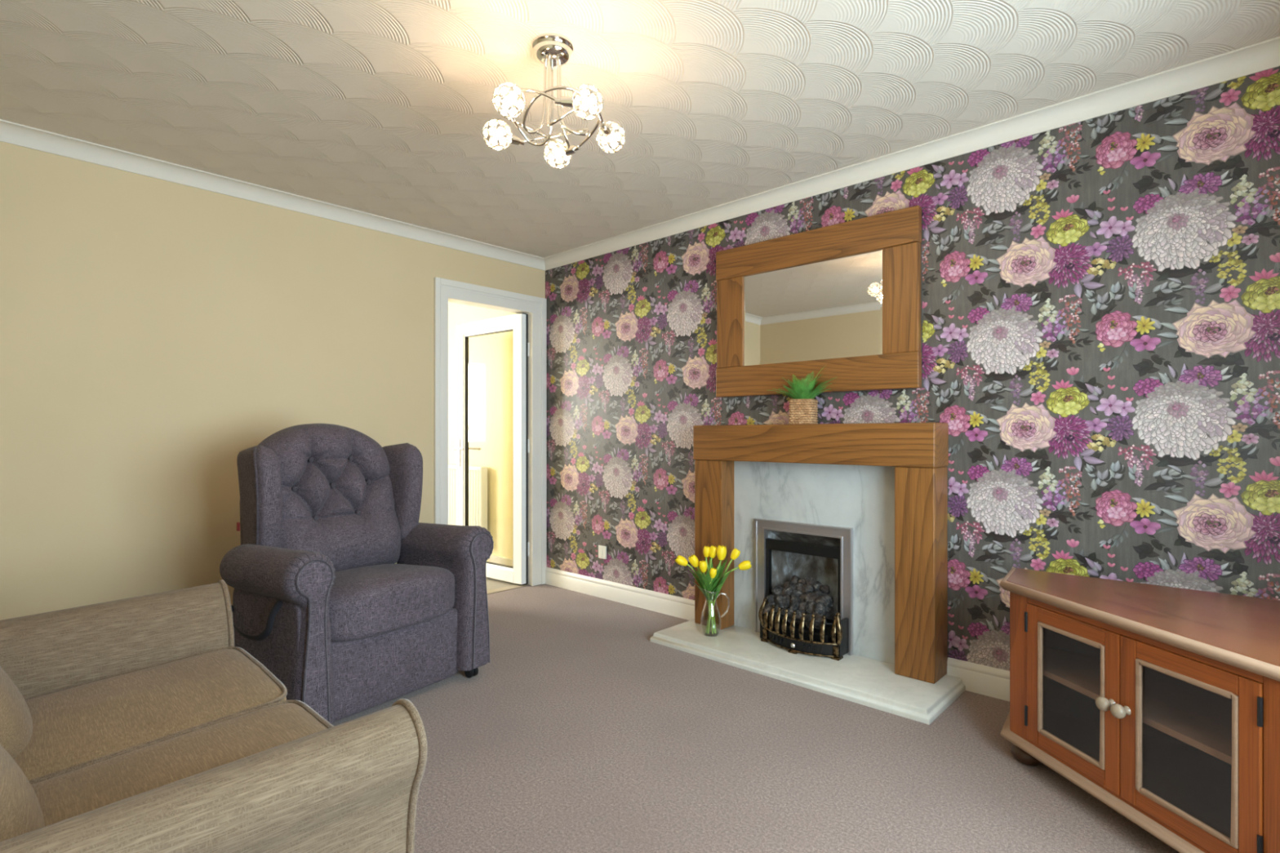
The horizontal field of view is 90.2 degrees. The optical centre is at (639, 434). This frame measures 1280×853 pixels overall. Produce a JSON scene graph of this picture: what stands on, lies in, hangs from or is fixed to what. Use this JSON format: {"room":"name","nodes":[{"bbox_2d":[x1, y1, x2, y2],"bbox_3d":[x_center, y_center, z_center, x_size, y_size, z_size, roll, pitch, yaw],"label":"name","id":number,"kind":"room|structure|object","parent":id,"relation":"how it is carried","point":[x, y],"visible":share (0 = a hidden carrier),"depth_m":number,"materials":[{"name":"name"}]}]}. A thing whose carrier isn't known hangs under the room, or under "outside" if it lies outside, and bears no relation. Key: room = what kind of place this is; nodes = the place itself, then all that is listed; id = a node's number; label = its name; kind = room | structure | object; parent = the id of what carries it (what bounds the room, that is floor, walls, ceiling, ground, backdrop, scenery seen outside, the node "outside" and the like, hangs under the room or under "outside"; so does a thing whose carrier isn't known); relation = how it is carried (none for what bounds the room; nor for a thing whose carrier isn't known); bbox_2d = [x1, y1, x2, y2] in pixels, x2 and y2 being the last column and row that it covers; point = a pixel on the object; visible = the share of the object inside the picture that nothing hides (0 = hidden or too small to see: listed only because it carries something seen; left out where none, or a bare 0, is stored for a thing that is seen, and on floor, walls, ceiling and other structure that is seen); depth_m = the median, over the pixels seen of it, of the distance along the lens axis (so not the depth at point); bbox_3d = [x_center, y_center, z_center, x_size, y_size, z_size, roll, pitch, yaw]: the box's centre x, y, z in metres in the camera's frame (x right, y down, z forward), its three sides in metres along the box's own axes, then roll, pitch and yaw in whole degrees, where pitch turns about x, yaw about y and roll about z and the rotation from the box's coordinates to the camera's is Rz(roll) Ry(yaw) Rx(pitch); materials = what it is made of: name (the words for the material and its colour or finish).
{"room":"living room","nodes":[
{"label":"living room","id":0,"kind":"room"},
{"bbox_2d":[0,141,545,620],"bbox_3d":[-1.852,-0.090,3.552,0.120,2.370,3.250,0,0,43],"label":"wall","id":1,"kind":"structure","parent":0,"point":[154,332],"depth_m":3.03,"materials":[{"name":"beige paint"}]},
{"bbox_2d":[434,276,546,586],"bbox_3d":[-1.042,0.049,4.406,0.148,2.092,0.889,0,0,43],"label":"door frame","id":2,"kind":"structure","parent":1,"relation":"attached to","point":[446,291],"depth_m":4.55,"materials":[{"name":"beige wood"}]},
{"bbox_2d":[453,313,528,585],"bbox_3d":[-1.135,0.106,4.848,0.791,1.965,0.177,0,0,38],"label":"door","id":3,"kind":"structure","parent":1,"relation":"in","point":[517,323],"depth_m":4.64,"materials":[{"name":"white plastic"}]},
{"bbox_2d":[486,584,529,594],"bbox_3d":[-1.059,1.103,4.401,0.080,0.024,0.683,0,0,43],"label":"trim","id":4,"kind":"structure","parent":1,"relation":"attached to","point":[516,586],"depth_m":4.50,"materials":[{"name":"beige wood"}]},
{"bbox_2d":[0,0,1279,257],"bbox_3d":[-0.238,-1.325,2.115,4.440,0.100,3.550,0,0,43],"label":"ceiling","id":5,"kind":"structure","parent":0,"point":[381,108],"depth_m":2.30,"materials":[{"name":"beige paint"}]},
{"bbox_2d":[482,32,625,168],"bbox_3d":[-0.284,-1.117,2.075,0.471,0.317,0.474,0,0,43],"label":"ceiling light","id":6,"kind":"object","parent":5,"relation":"attached to","point":[552,50],"visible":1,"depth_m":2.07,"materials":[{"name":"silver metal"}]},
{"bbox_2d":[331,577,1179,852],"bbox_3d":[-1.315,1.145,3.072,7.120,0.100,3.280,0,0,43],"label":"floor","id":7,"kind":"structure","parent":0,"point":[580,732],"depth_m":2.12,"materials":[{"name":"beige carpet"}]},
{"bbox_2d":[0,579,427,852],"bbox_3d":[-1.188,0.675,1.310,1.475,0.840,0.872,0,0,45],"label":"sofa","id":8,"kind":"object","parent":7,"relation":"on","point":[140,724],"visible":1,"depth_m":1.29,"materials":[{"name":"brown fabric"}]},
{"bbox_2d":[0,666,32,758],"bbox_3d":[-1.549,0.495,1.337,0.539,0.470,0.402,0,0,45],"label":"cushion","id":9,"kind":"object","parent":8,"relation":"on","point":[15,685],"depth_m":1.39,"materials":[{"name":"beige fabric"}]},
{"bbox_2d":[0,744,44,842],"bbox_3d":[-1.159,0.495,0.950,0.539,0.470,0.402,0,0,45],"label":"cushion","id":10,"kind":"object","parent":8,"relation":"on","point":[22,797],"depth_m":1.03,"materials":[{"name":"beige fabric"}]},
{"bbox_2d":[13,648,286,780],"bbox_3d":[-1.307,0.749,1.569,0.557,0.206,0.667,0,0,45],"label":"seat cushion","id":11,"kind":"object","parent":8,"relation":"on","point":[80,716],"depth_m":1.57,"materials":[{"name":"beige fabric"}]},
{"bbox_2d":[31,702,328,826],"bbox_3d":[-0.918,0.749,1.183,0.527,0.206,0.667,0,0,45],"label":"seat cushion","id":12,"kind":"object","parent":8,"relation":"on","point":[75,790],"depth_m":1.30,"materials":[{"name":"beige fabric"}]},
{"bbox_2d":[219,423,493,724],"bbox_3d":[-1.205,0.522,2.730,0.702,1.145,0.937,0,0,35],"label":"armchair","id":13,"kind":"object","parent":7,"relation":"on","point":[321,599],"visible":0.99,"depth_m":2.61,"materials":[{"name":"purple fabric"}]},
{"bbox_2d":[258,423,400,571],"bbox_3d":[-1.366,0.285,2.841,0.312,0.670,0.608,0,0,35],"label":"cushion","id":14,"kind":"object","parent":13,"relation":"on","point":[338,491],"depth_m":2.79,"materials":[{"name":"grey fabric"}]},
{"bbox_2d":[328,564,454,642],"bbox_3d":[-1.157,0.675,2.697,0.544,0.217,0.650,0,0,35],"label":"seat cushion","id":15,"kind":"object","parent":13,"relation":"on","point":[368,602],"depth_m":2.53,"materials":[{"name":"grey fabric"}]},
{"bbox_2d":[649,618,965,724],"bbox_3d":[0.728,1.071,3.054,1.418,0.048,0.458,0,0,43],"label":"hearth","id":16,"kind":"object","parent":7,"relation":"on","point":[866,682],"visible":0.76,"depth_m":2.83,"materials":[{"name":"beige stone"}]},
{"bbox_2d":[698,586,729,636],"bbox_3d":[0.383,0.922,3.345,0.145,0.250,0.106,0,0,-30],"label":"glass jug","id":17,"kind":"object","parent":16,"relation":"on","point":[699,586],"visible":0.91,"depth_m":3.33,"materials":[{"name":"clear glass"}]},
{"bbox_3d":[0.371,0.985,3.338,0.099,0.113,0.099,0,0,43],"label":"water","id":18,"kind":"object","parent":17,"relation":"in","visible":0},
{"bbox_2d":[675,555,715,633],"bbox_3d":[0.283,0.833,3.350,0.213,0.409,0.094,0,0,-7],"label":"tulip","id":19,"kind":"object","parent":18,"relation":"in","point":[682,561],"visible":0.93,"depth_m":3.32,"materials":[{"name":"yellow plant"}]},
{"bbox_2d":[688,554,711,631],"bbox_3d":[0.323,0.830,3.299,0.142,0.416,0.097,0,0,-21],"label":"tulip","id":20,"kind":"object","parent":18,"relation":"in","point":[693,559],"visible":0.99,"depth_m":3.30,"materials":[{"name":"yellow plant"}]},
{"bbox_2d":[697,546,713,631],"bbox_3d":[0.340,0.813,3.349,0.092,0.449,0.095,0,0,9],"label":"tulip","id":21,"kind":"object","parent":18,"relation":"in","point":[706,549],"visible":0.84,"depth_m":3.34,"materials":[{"name":"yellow plant"}]},
{"bbox_2d":[698,560,714,633],"bbox_3d":[0.347,0.844,3.304,0.056,0.388,0.104,0,0,43],"label":"tulip","id":22,"kind":"object","parent":18,"relation":"in","point":[702,565],"visible":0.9,"depth_m":3.28,"materials":[{"name":"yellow plant"}]},
{"bbox_2d":[705,566,724,625],"bbox_3d":[0.373,0.853,3.286,0.110,0.370,0.111,0,0,-20],"label":"tulip","id":23,"kind":"object","parent":18,"relation":"in","point":[711,576],"visible":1,"depth_m":3.27,"materials":[{"name":"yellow plant"}]},
{"bbox_2d":[708,545,721,634],"bbox_3d":[0.387,0.810,3.384,0.070,0.455,0.147,0,0,22],"label":"tulip","id":24,"kind":"object","parent":18,"relation":"in","point":[713,550],"visible":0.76,"depth_m":3.33,"materials":[{"name":"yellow plant"}]},
{"bbox_2d":[709,545,726,625],"bbox_3d":[0.405,0.808,3.319,0.088,0.459,0.068,0,0,27],"label":"tulip","id":25,"kind":"object","parent":18,"relation":"in","point":[721,550],"visible":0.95,"depth_m":3.30,"materials":[{"name":"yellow plant"}]},
{"bbox_2d":[705,548,740,633],"bbox_3d":[0.439,0.816,3.335,0.154,0.444,0.123,0,0,35],"label":"tulip","id":26,"kind":"object","parent":18,"relation":"in","point":[735,553],"visible":0.99,"depth_m":3.33,"materials":[{"name":"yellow plant"}]},
{"bbox_2d":[711,559,751,633],"bbox_3d":[0.476,0.847,3.335,0.187,0.380,0.146,0,0,43],"label":"tulip","id":27,"kind":"object","parent":18,"relation":"in","point":[745,565],"visible":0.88,"depth_m":3.33,"materials":[{"name":"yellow plant"}]},
{"bbox_2d":[758,598,848,660],"bbox_3d":[0.779,0.939,3.102,0.449,0.216,0.167,0,0,43],"label":"grate","id":28,"kind":"object","parent":16,"relation":"on","point":[834,651],"visible":1,"depth_m":3.02,"materials":[{"name":"black metal"}]},
{"bbox_2d":[754,518,853,655],"bbox_3d":[0.850,0.747,3.250,0.539,0.601,0.305,0,0,43],"label":"fireplace insert","id":29,"kind":"object","parent":16,"relation":"on","point":[784,549],"visible":0.67,"depth_m":3.30,"materials":[{"name":"silver metal"}]},
{"bbox_2d":[762,601,776,616],"bbox_3d":[0.660,0.886,3.236,0.070,0.074,0.064,0,0,35],"label":"coal","id":30,"kind":"object","parent":29,"relation":"on","point":[767,608],"visible":0.66,"depth_m":3.22,"materials":[{"name":"stone"}]},
{"bbox_2d":[773,605,782,617],"bbox_3d":[0.686,0.893,3.207,0.052,0.059,0.054,0,0,29],"label":"coal","id":31,"kind":"object","parent":29,"relation":"on","point":[775,610],"visible":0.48,"depth_m":3.19,"materials":[{"name":"stone"}]},
{"bbox_2d":[774,594,783,608],"bbox_3d":[0.714,0.849,3.230,0.062,0.072,0.076,0,0,2],"label":"coal","id":32,"kind":"object","parent":31,"relation":"on","point":[779,599],"visible":0.69,"depth_m":3.20,"materials":[{"name":"stone"}]},
{"bbox_2d":[779,608,786,620],"bbox_3d":[0.720,0.896,3.176,0.050,0.060,0.061,0,0,-6],"label":"coal","id":33,"kind":"object","parent":29,"relation":"on","point":[782,611],"visible":0.44,"depth_m":3.16,"materials":[{"name":"stone"}]},
{"bbox_2d":[786,608,794,622],"bbox_3d":[0.747,0.897,3.152,0.061,0.075,0.061,0,0,22],"label":"coal","id":34,"kind":"object","parent":29,"relation":"on","point":[790,611],"visible":0.3,"depth_m":3.13,"materials":[{"name":"stone"}]},
{"bbox_2d":[789,596,801,610],"bbox_3d":[0.772,0.852,3.176,0.061,0.083,0.087,0,0,29],"label":"coal","id":35,"kind":"object","parent":34,"relation":"on","point":[794,602],"visible":0.69,"depth_m":3.15,"materials":[{"name":"stone"}]},
{"bbox_2d":[791,609,804,623],"bbox_3d":[0.773,0.893,3.120,0.063,0.067,0.064,0,0,-8],"label":"coal","id":36,"kind":"object","parent":29,"relation":"on","point":[798,615],"visible":0.5,"depth_m":3.10,"materials":[{"name":"stone"}]},
{"bbox_2d":[797,601,807,613],"bbox_3d":[0.804,0.854,3.147,0.051,0.058,0.054,0,-1,11],"label":"coal","id":37,"kind":"object","parent":36,"relation":"on","point":[802,606],"visible":0.73,"depth_m":3.13,"materials":[{"name":"stone"}]},
{"bbox_2d":[765,537,840,620],"bbox_3d":[0.823,0.797,3.216,0.422,0.500,0.032,0,0,43],"label":"hood","id":38,"kind":"object","parent":29,"relation":"attached to","point":[824,551],"depth_m":3.22,"materials":[{"name":"black metal"}]},
{"bbox_2d":[804,613,813,627],"bbox_3d":[0.821,0.896,3.084,0.052,0.068,0.062,0,0,-10],"label":"coal","id":39,"kind":"object","parent":29,"relation":"on","point":[808,616],"visible":0.57,"depth_m":3.07,"materials":[{"name":"stone"}]},
{"bbox_2d":[813,613,826,629],"bbox_3d":[0.854,0.892,3.051,0.065,0.072,0.084,0,0,-1],"label":"coal","id":40,"kind":"object","parent":29,"relation":"on","point":[818,618],"visible":0.44,"depth_m":3.03,"materials":[{"name":"stone"}]},
{"bbox_2d":[812,601,826,615],"bbox_3d":[0.864,0.851,3.088,0.066,0.076,0.064,0,0,-27],"label":"coal","id":41,"kind":"object","parent":40,"relation":"on","point":[819,607],"visible":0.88,"depth_m":3.07,"materials":[{"name":"stone"}]},
{"bbox_2d":[825,607,830,612],"bbox_3d":[0.918,0.859,3.176,0.060,0.052,0.076,0,0,16],"label":"coal","id":42,"kind":"object","parent":29,"relation":"on","point":[828,609],"visible":0.12,"depth_m":3.14,"materials":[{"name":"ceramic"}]},
{"bbox_2d":[818,593,833,607],"bbox_3d":[0.916,0.824,3.164,0.082,0.066,0.062,0,0,29],"label":"coal","id":43,"kind":"object","parent":42,"relation":"on","point":[830,598],"visible":0.38,"depth_m":3.14,"materials":[{"name":"stone"}]},
{"bbox_3d":[0.880,0.867,3.216,0.071,0.070,0.075,-5,-38,-5],"label":"coal","id":44,"kind":"object","parent":29,"relation":"on","visible":0},
{"bbox_2d":[812,590,822,595],"bbox_3d":[0.887,0.809,3.194,0.054,0.055,0.067,0,0,-31],"label":"coal","id":45,"kind":"object","parent":44,"relation":"on","point":[817,592],"visible":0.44,"depth_m":3.18,"materials":[{"name":"stone"}]},
{"bbox_2d":[812,581,822,591],"bbox_3d":[0.904,0.780,3.239,0.055,0.061,0.051,0,0,-15],"label":"coal","id":46,"kind":"object","parent":45,"relation":"on","point":[815,585],"visible":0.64,"depth_m":3.23,"materials":[{"name":"stone"}]},
{"bbox_2d":[818,585,830,594],"bbox_3d":[0.930,0.783,3.212,0.053,0.053,0.050,0,0,-10],"label":"coal","id":47,"kind":"object","parent":45,"relation":"on","point":[824,588],"visible":0.88,"depth_m":3.19,"materials":[{"name":"stone"}]},
{"label":"coal","id":48,"kind":"object","parent":29,"relation":"on","visible":0},
{"bbox_2d":[766,594,774,602],"bbox_3d":[0.680,0.853,3.268,0.062,0.063,0.053,0,0,1],"label":"coal","id":49,"kind":"object","parent":48,"relation":"on","point":[771,597],"visible":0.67,"depth_m":3.25,"materials":[{"name":"stone"}]},
{"bbox_2d":[771,585,784,595],"bbox_3d":[0.717,0.815,3.287,0.084,0.070,0.065,0,0,42],"label":"coal","id":50,"kind":"object","parent":48,"relation":"on","point":[776,590],"visible":0.61,"depth_m":3.27,"materials":[{"name":"stone"}]},
{"bbox_3d":[0.769,0.895,3.216,0.064,0.066,0.062,-11,1,-26],"label":"coal","id":51,"kind":"object","parent":29,"relation":"on","visible":0},
{"bbox_2d":[782,595,791,608],"bbox_3d":[0.740,0.847,3.208,0.065,0.073,0.065,0,0,43],"label":"coal","id":52,"kind":"object","parent":51,"relation":"on","point":[785,602],"visible":0.66,"depth_m":3.19,"materials":[{"name":"stone"}]},
{"bbox_2d":[790,590,802,599],"bbox_3d":[0.790,0.821,3.219,0.066,0.068,0.072,0,0,-14],"label":"coal","id":53,"kind":"object","parent":51,"relation":"on","point":[794,593],"visible":0.51,"depth_m":3.21,"materials":[{"name":"stone"}]},
{"label":"coal","id":54,"kind":"object","parent":29,"relation":"on","visible":0},
{"bbox_2d":[804,601,816,613],"bbox_3d":[0.839,0.858,3.115,0.064,0.080,0.058,0,0,-9],"label":"coal","id":55,"kind":"object","parent":54,"relation":"on","point":[809,606],"visible":0.59,"depth_m":3.10,"materials":[{"name":"stone"}]},
{"bbox_2d":[804,592,818,603],"bbox_3d":[0.856,0.821,3.161,0.082,0.069,0.058,0,0,20],"label":"coal","id":56,"kind":"object","parent":54,"relation":"on","point":[810,597],"visible":0.53,"depth_m":3.15,"materials":[{"name":"stone"}]},
{"bbox_3d":[0.741,0.893,3.247,0.056,0.060,0.056,24,-1,26],"label":"coal","id":57,"kind":"object","parent":29,"relation":"in","visible":0},
{"bbox_2d":[780,586,793,596],"bbox_3d":[0.753,0.813,3.255,0.068,0.072,0.067,0,0,-44],"label":"coal","id":58,"kind":"object","parent":57,"relation":"on","point":[788,591],"visible":0.55,"depth_m":3.23,"materials":[{"name":"stone"}]},
{"label":"coal","id":59,"kind":"object","parent":29,"relation":"in","visible":0},
{"bbox_2d":[799,593,805,602],"bbox_3d":[0.824,0.821,3.192,0.052,0.051,0.055,0,0,-36],"label":"coal","id":60,"kind":"object","parent":59,"relation":"on","point":[802,597],"visible":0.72,"depth_m":3.18,"materials":[{"name":"stone"}]},
{"label":"coal","id":61,"kind":"object","parent":29,"relation":"in","visible":0},
{"bbox_2d":[814,595,829,607],"bbox_3d":[0.893,0.818,3.127,0.058,0.058,0.070,0,0,-45],"label":"coal","id":62,"kind":"object","parent":61,"relation":"on","point":[824,599],"visible":0.77,"depth_m":3.11,"materials":[{"name":"stone"}]},
{"bbox_3d":[0.774,0.861,3.310,0.060,0.068,0.067,28,-6,39],"label":"coal","id":63,"kind":"object","parent":29,"relation":"in","visible":0},
{"bbox_2d":[782,581,790,588],"bbox_3d":[0.766,0.799,3.306,0.064,0.068,0.062,0,0,-27],"label":"coal","id":64,"kind":"object","parent":63,"relation":"on","point":[785,585],"visible":0.38,"depth_m":3.29,"materials":[{"name":"stone"}]},
{"bbox_2d":[788,582,796,590],"bbox_3d":[0.791,0.795,3.285,0.064,0.076,0.062,0,0,25],"label":"coal","id":65,"kind":"object","parent":63,"relation":"on","point":[793,584],"visible":0.34,"depth_m":3.27,"materials":[{"name":"stone"}]},
{"bbox_2d":[790,574,799,583],"bbox_3d":[0.814,0.773,3.327,0.055,0.077,0.067,0,0,18],"label":"coal","id":66,"kind":"object","parent":65,"relation":"on","point":[794,579],"visible":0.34,"depth_m":3.31,"materials":[{"name":"stone"}]},
{"label":"coal","id":67,"kind":"object","parent":29,"relation":"in","visible":0},
{"bbox_2d":[795,582,804,594],"bbox_3d":[0.819,0.792,3.254,0.051,0.064,0.054,0,0,-4],"label":"coal","id":68,"kind":"object","parent":67,"relation":"on","point":[798,586],"visible":0.52,"depth_m":3.24,"materials":[{"name":"stone"}]},
{"bbox_2d":[797,577,805,585],"bbox_3d":[0.841,0.772,3.296,0.053,0.057,0.056,0,0,12],"label":"coal","id":69,"kind":"object","parent":68,"relation":"on","point":[802,580],"visible":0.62,"depth_m":3.28,"materials":[{"name":"stone"}]},
{"bbox_2d":[801,584,813,593],"bbox_3d":[0.847,0.787,3.232,0.050,0.056,0.067,0,0,-31],"label":"coal","id":70,"kind":"object","parent":67,"relation":"on","point":[806,588],"visible":0.89,"depth_m":3.21,"materials":[{"name":"stone"}]},
{"bbox_2d":[804,577,815,586],"bbox_3d":[0.872,0.762,3.268,0.053,0.061,0.048,0,0,11],"label":"coal","id":71,"kind":"object","parent":70,"relation":"on","point":[809,580],"visible":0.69,"depth_m":3.25,"materials":[{"name":"stone"}]},
{"bbox_2d":[733,461,894,664],"bbox_3d":[0.872,0.591,3.199,0.945,0.912,0.049,0,0,43],"label":"panel","id":72,"kind":"object","parent":16,"relation":"on","point":[860,498],"visible":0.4,"depth_m":3.07,"materials":[{"name":"white stone"}]},
{"bbox_2d":[693,422,948,684],"bbox_3d":[0.821,0.498,3.159,1.281,1.097,0.177,0,0,43],"label":"fireplace surround","id":73,"kind":"object","parent":16,"relation":"on","point":[918,452],"visible":0.94,"depth_m":2.78,"materials":[{"name":"brown wood"}]},
{"bbox_2d":[770,365,835,424],"bbox_3d":[0.809,-0.201,3.144,0.281,0.302,0.276,0,0,-21],"label":"potted fern","id":74,"kind":"object","parent":73,"relation":"on","point":[802,408],"visible":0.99,"depth_m":3.11,"materials":[{"name":"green plant"}]},
{"bbox_2d":[999,567,1279,852],"bbox_3d":[1.476,0.795,1.752,0.990,0.600,0.824,0,0,43],"label":"base cabinet","id":75,"kind":"object","parent":7,"relation":"on","point":[1160,704],"visible":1,"depth_m":1.76,"materials":[{"name":"brown wood"}]},
{"bbox_2d":[1043,647,1231,764],"bbox_3d":[1.490,0.766,1.744,0.874,0.018,0.713,0,0,42],"label":"shelf","id":76,"kind":"object","parent":75,"relation":"attached to","point":[1201,718],"depth_m":1.82,"materials":[{"name":"brown wood"}]},
{"bbox_2d":[788,398,817,424],"bbox_3d":[0.809,-0.112,3.155,0.123,0.123,0.123,0,0,31],"label":"basket","id":77,"kind":"object","parent":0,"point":[802,411],"depth_m":3.11,"materials":[{"name":"beige wicker"}]},
{"bbox_2d":[448,66,1279,671],"bbox_3d":[-0.078,-0.040,4.324,7.420,2.470,0.302,0,0,43],"label":"wall","id":78,"kind":"structure","parent":0,"point":[1100,295],"depth_m":2.58,"materials":[{"name":"paper"}]},
{"bbox_2d":[448,464,487,529],"bbox_3d":[-1.528,0.682,5.453,0.736,0.834,0.087,0,0,43],"label":"radiator","id":79,"kind":"object","parent":78,"relation":"attached to","point":[477,475],"visible":0.28,"depth_m":5.27,"materials":[{"name":"white metal"}]},
{"bbox_2d":[488,555,512,566],"bbox_3d":[-1.005,1.042,5.016,0.640,0.114,0.014,0,0,43],"label":"baseboard","id":80,"kind":"structure","parent":78,"relation":"attached to","point":[493,558],"depth_m":5.11,"materials":[{"name":"beige wood"}]},
{"bbox_2d":[598,545,606,559],"bbox_3d":[-0.253,0.790,4.273,0.074,0.086,0.014,0,0,43],"label":"power outlet","id":81,"kind":"object","parent":78,"relation":"attached to","point":[602,549],"visible":1,"depth_m":4.26,"materials":[{"name":"beige plastic"}]},
{"bbox_2d":[545,567,694,620],"bbox_3d":[-0.138,1.035,4.165,1.506,0.120,0.016,0,0,43],"label":"baseboard","id":82,"kind":"structure","parent":78,"relation":"attached to","point":[667,604],"depth_m":4.12,"materials":[{"name":"beige wood"}]},
{"bbox_2d":[715,204,921,397],"bbox_3d":[0.844,-0.614,3.212,1.096,0.812,0.043,0,0,42],"label":"wall mirror","id":83,"kind":"object","parent":78,"relation":"attached to","point":[844,298],"visible":0.98,"depth_m":3.13,"materials":[{"name":"brown wood"}]},
{"bbox_2d":[743,248,882,365],"bbox_3d":[0.850,-0.614,3.213,0.760,0.492,0.025,0,0,42],"label":"mirror glass","id":84,"kind":"object","parent":83,"relation":"on","point":[825,308],"depth_m":3.17,"materials":[{"name":"silver mirror"}]},
{"bbox_2d":[543,36,1279,270],"bbox_3d":[0.820,-1.241,3.235,4.220,0.068,0.068,0,0,43],"label":"coving","id":85,"kind":"structure","parent":78,"relation":"attached to","point":[1260,56],"depth_m":2.68,"materials":[{"name":"beige paint"}]},
{"bbox_2d":[946,657,1009,702],"bbox_3d":[1.862,1.035,2.299,1.420,0.120,0.016,0,0,43],"label":"baseboard","id":86,"kind":"structure","parent":78,"relation":"attached to","point":[994,682],"depth_m":2.68,"materials":[{"name":"beige"}]},
{"bbox_3d":[-1.378,-0.090,0.820,4.540,2.370,0.100,0,0,43],"label":"wall","id":87,"kind":"structure","parent":0,"visible":0},
{"bbox_2d":[0,119,545,270],"bbox_3d":[-1.783,-1.241,3.488,0.068,0.068,3.250,0,0,43],"label":"coving","id":88,"kind":"structure","parent":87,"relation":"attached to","point":[11,132],"depth_m":3.22,"materials":[{"name":"beige paint"}]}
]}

